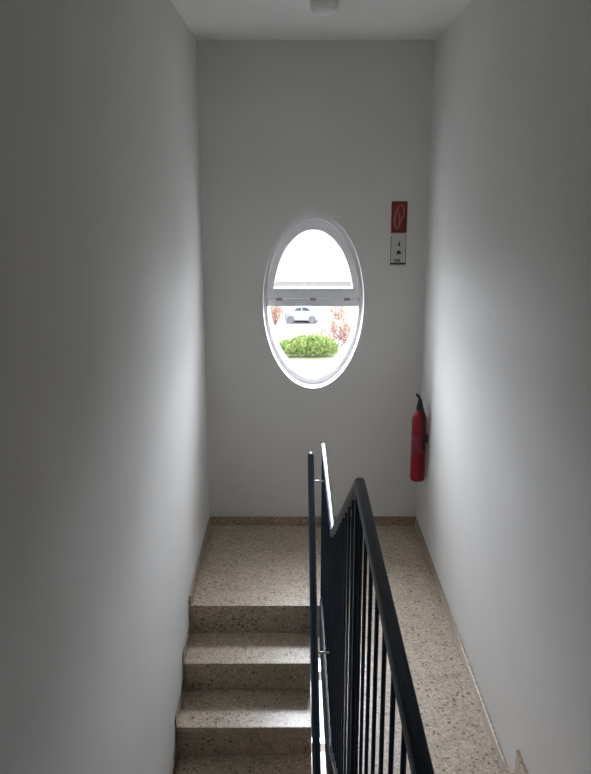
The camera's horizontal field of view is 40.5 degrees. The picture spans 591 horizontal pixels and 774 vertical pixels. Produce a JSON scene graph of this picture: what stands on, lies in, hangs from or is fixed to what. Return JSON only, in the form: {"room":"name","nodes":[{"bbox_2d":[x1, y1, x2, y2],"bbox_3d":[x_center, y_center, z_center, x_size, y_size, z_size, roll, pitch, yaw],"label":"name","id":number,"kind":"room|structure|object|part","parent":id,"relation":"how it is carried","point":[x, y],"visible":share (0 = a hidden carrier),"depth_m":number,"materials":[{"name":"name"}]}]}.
{"room":"stairwell","nodes":[
{"label":"stairwell","id":0,"kind":"room"},
{"bbox_2d":[0,0,209,773],"bbox_3d":[-0.724,1.429,2.340,0.250,6.054,7.460,0,14,0],"label":"wall","id":1,"kind":"structure","parent":0,"point":[104,479],"depth_m":2.43,"materials":[{"name":"white paint"}]},
{"bbox_2d":[189,517,210,605],"bbox_3d":[-0.594,1.069,5.031,0.010,0.066,1.118,0,14,0],"label":"baseboard","id":2,"kind":"structure","parent":1,"relation":"attached to","point":[204,543],"depth_m":4.92,"materials":[{"name":"brown stone"}]},
{"bbox_2d":[270,222,350,280],"bbox_3d":[1.500,-10.532,46.789,21.200,7.800,8.100,0,14,0],"label":"sky","id":3,"kind":"structure","parent":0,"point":[312,255],"depth_m":43.60,"materials":[{"name":"white"}]},
{"bbox_2d":[196,40,434,657],"bbox_3d":[0.121,0.640,5.750,1.441,5.754,0.460,0,14,0],"label":"wall","id":4,"kind":"structure","parent":0,"point":[340,130],"depth_m":5.12,"materials":[{"name":"white paint"}]},
{"bbox_2d":[210,516,415,524],"bbox_3d":[0.121,0.933,5.580,1.441,0.066,0.012,0,14,0],"label":"baseboard","id":5,"kind":"structure","parent":4,"relation":"attached to","point":[215,520],"depth_m":5.57,"materials":[{"name":"brown stone"}]},
{"bbox_2d":[264,212,362,383],"bbox_3d":[0.117,-0.586,5.359,0.660,1.152,0.082,0,14,0],"label":"window","id":6,"kind":"structure","parent":4,"relation":"in","point":[273,296],"depth_m":5.31,"materials":[{"name":"white plastic"}]},
{"bbox_3d":[0.117,-0.852,5.289,0.612,0.522,0.072,0,14,0],"label":"sash","id":7,"kind":"part","parent":6,"relation":"part of","materials":[{"name":"white plastic"}]},
{"bbox_2d":[319,667,324,751],"bbox_3d":[0.140,2.618,6.197,0.680,1.400,0.060,0,14,0],"label":"window","id":8,"kind":"structure","parent":4,"relation":"in","point":[322,741],"depth_m":6.21,"materials":[{"name":"white plastic"}]},
{"bbox_2d":[390,201,407,264],"bbox_3d":[0.660,-0.982,5.110,0.100,0.397,0.006,0,14,0],"label":"safety sign","id":9,"kind":"object","parent":4,"relation":"attached to","point":[399,208],"visible":1,"depth_m":5.11,"materials":[{"name":"red plastic"}]},
{"bbox_3d":[0.660,-0.887,5.135,0.100,0.200,0.005,0,14,0],"label":"white panel","id":10,"kind":"part","parent":9,"relation":"part of","materials":[{"name":"grey plastic"}]},
{"bbox_3d":[0.660,-1.081,5.087,0.100,0.195,0.005,0,14,0],"label":"red panel","id":11,"kind":"part","parent":9,"relation":"part of","materials":[{"name":"red plastic"}]},
{"bbox_2d":[170,0,471,39],"bbox_3d":[0.121,-1.437,1.737,1.441,0.200,7.260,0,14,0],"label":"ceiling","id":12,"kind":"structure","parent":0,"point":[205,19],"depth_m":4.23,"materials":[{"name":"paint"}]},
{"bbox_2d":[310,0,338,15],"bbox_3d":[0.137,-1.804,3.799,0.140,0.074,0.140,0,14,0],"label":"ceiling lamp","id":13,"kind":"object","parent":12,"relation":"attached to","point":[318,7],"visible":1,"depth_m":3.75,"materials":[{"name":"white"}]},
{"bbox_2d":[190,525,501,772],"bbox_3d":[0.121,1.378,4.331,1.441,0.200,2.650,0,14,0],"label":"floor","id":14,"kind":"structure","parent":0,"point":[252,578],"depth_m":4.53,"materials":[{"name":"beige stone"}]},
{"bbox_2d":[346,749,528,773],"bbox_3d":[0.491,1.851,0.971,0.699,0.890,4.191,0,14,0],"label":"staircase","id":15,"kind":"structure","parent":14,"relation":"on","point":[520,768],"depth_m":2.98,"materials":[{"name":"beige stone"}]},
{"bbox_2d":[308,443,434,773],"bbox_3d":[0.114,1.836,1.768,0.098,3.106,5.654,0,14,0],"label":"stair railing","id":16,"kind":"object","parent":15,"relation":"attached to","point":[341,567],"visible":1,"depth_m":2.01,"materials":[{"name":"black metal"}]},
{"bbox_3d":[0.082,2.023,2.503,0.034,2.390,4.308,0,14,0],"label":"handrail","id":17,"kind":"part","parent":16,"relation":"part of","materials":[{"name":"blue paint"}]},
{"bbox_3d":[0.150,0.780,4.382,0.020,0.936,0.020,0,14,0],"label":"post","id":18,"kind":"part","parent":16,"relation":"part of","materials":[{"name":"black metal"}]},
{"bbox_3d":[0.139,1.680,1.717,0.004,0.945,5.629,0,14,0],"label":"fascia plate","id":19,"kind":"part","parent":16,"relation":"part of","materials":[{"name":"black"}]},
{"bbox_3d":[0.150,1.527,1.679,0.016,0.680,5.630,0,14,0],"label":"rail","id":20,"kind":"part","parent":16,"relation":"part of","materials":[{"name":"metal"}]},
{"bbox_3d":[0.150,0.703,1.991,0.020,0.962,0.024,0,14,0],"label":"post","id":21,"kind":"part","parent":16,"relation":"part of","materials":[{"name":"black metal"}]},
{"bbox_3d":[0.835,1.516,2.869,0.011,0.230,0.345,0,14,0],"label":"skirting","id":22,"kind":"part","parent":15,"relation":"part of","materials":[{"name":"brown stone"}]},
{"bbox_2d":[416,0,590,773],"bbox_3d":[0.967,1.429,2.340,0.250,6.054,7.460,0,14,0],"label":"wall","id":23,"kind":"structure","parent":0,"point":[503,512],"depth_m":3.02,"materials":[{"name":"white paint"}]},
{"bbox_2d":[410,393,427,481],"bbox_3d":[0.792,0.321,5.089,0.112,0.577,0.095,11,17,37],"label":"fire extinguisher","id":24,"kind":"object","parent":23,"relation":"attached to","point":[419,438],"visible":1,"depth_m":5.07,"materials":[{"name":"red metal"}]},
{"bbox_2d":[415,518,509,772],"bbox_3d":[0.836,1.247,4.321,0.012,0.060,2.583,0,14,0],"label":"baseboard","id":25,"kind":"structure","parent":23,"relation":"attached to","point":[501,759],"depth_m":3.88,"materials":[{"name":"brown stone"}]},
{"bbox_3d":[0.122,4.344,3.162,1.441,0.200,7.260,0,14,0],"label":"floor","id":26,"kind":"structure","parent":0,"visible":0},
{"bbox_2d":[170,599,311,773],"bbox_3d":[-0.258,3.030,2.625,0.679,2.690,4.510,0,14,0],"label":"staircase","id":27,"kind":"structure","parent":26,"relation":"on","point":[244,707],"depth_m":4.15,"materials":[{"name":"beige stone"}]},
{"bbox_3d":[-0.595,1.790,3.861,0.006,0.215,0.304,0,14,0],"label":"skirting","id":28,"kind":"part","parent":27,"relation":"part of","materials":[{"name":"brown stone"}]},
{"bbox_3d":[-0.595,1.558,4.113,0.006,0.215,0.304,0,14,0],"label":"skirting","id":29,"kind":"part","parent":27,"relation":"part of","materials":[{"name":"brown stone"}]},
{"bbox_3d":[-0.595,1.326,4.364,0.006,0.215,0.304,0,14,0],"label":"skirting","id":30,"kind":"part","parent":27,"relation":"part of","materials":[{"name":"brown stone"}]},
{"label":"outside","id":31,"kind":"structure","parent":0,"visible":0},
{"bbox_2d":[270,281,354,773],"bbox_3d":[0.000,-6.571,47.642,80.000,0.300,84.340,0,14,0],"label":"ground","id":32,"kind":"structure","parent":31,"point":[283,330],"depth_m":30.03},
{"bbox_2d":[270,306,283,324],"bbox_3d":[-0.768,-2.740,29.721,0.719,0.838,0.572,0,14,0],"label":"flowering shrub","id":33,"kind":"object","parent":32,"relation":"on","point":[274,310],"visible":0.79,"depth_m":29.62,"materials":[{"name":"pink plant"}]},
{"bbox_2d":[284,306,318,322],"bbox_3d":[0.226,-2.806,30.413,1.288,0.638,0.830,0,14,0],"label":"car","id":34,"kind":"object","parent":32,"relation":"on","point":[297,313],"visible":0.92,"depth_m":30.03,"materials":[{"name":"silver metal"}]},
{"bbox_2d":[286,345,344,371],"bbox_3d":[0.200,-0.768,23.396,8.800,0.040,4.600,0,14,0],"label":"lawn","id":35,"kind":"structure","parent":32,"relation":"on","point":[313,363],"depth_m":23.20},
{"bbox_2d":[278,333,338,355],"bbox_3d":[0.342,-1.277,23.921,1.958,0.694,0.877,0,14,0],"label":"hedge","id":36,"kind":"object","parent":35,"relation":"on","point":[310,344],"visible":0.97,"depth_m":23.71,"materials":[{"name":"green plant"}]},
{"bbox_2d":[319,306,352,349],"bbox_3d":[1.340,-1.903,24.684,1.244,1.543,0.674,0,14,0],"label":"flowering shrub","id":37,"kind":"object","parent":35,"relation":"on","point":[342,335],"visible":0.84,"depth_m":24.60,"materials":[{"name":"pink plant"}]},
{"bbox_3d":[1.345,-1.516,24.775,0.648,0.749,0.085,0,14,0],"label":"stem","id":38,"kind":"part","parent":37,"relation":"part of","materials":[{"name":"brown plant"}]}
]}

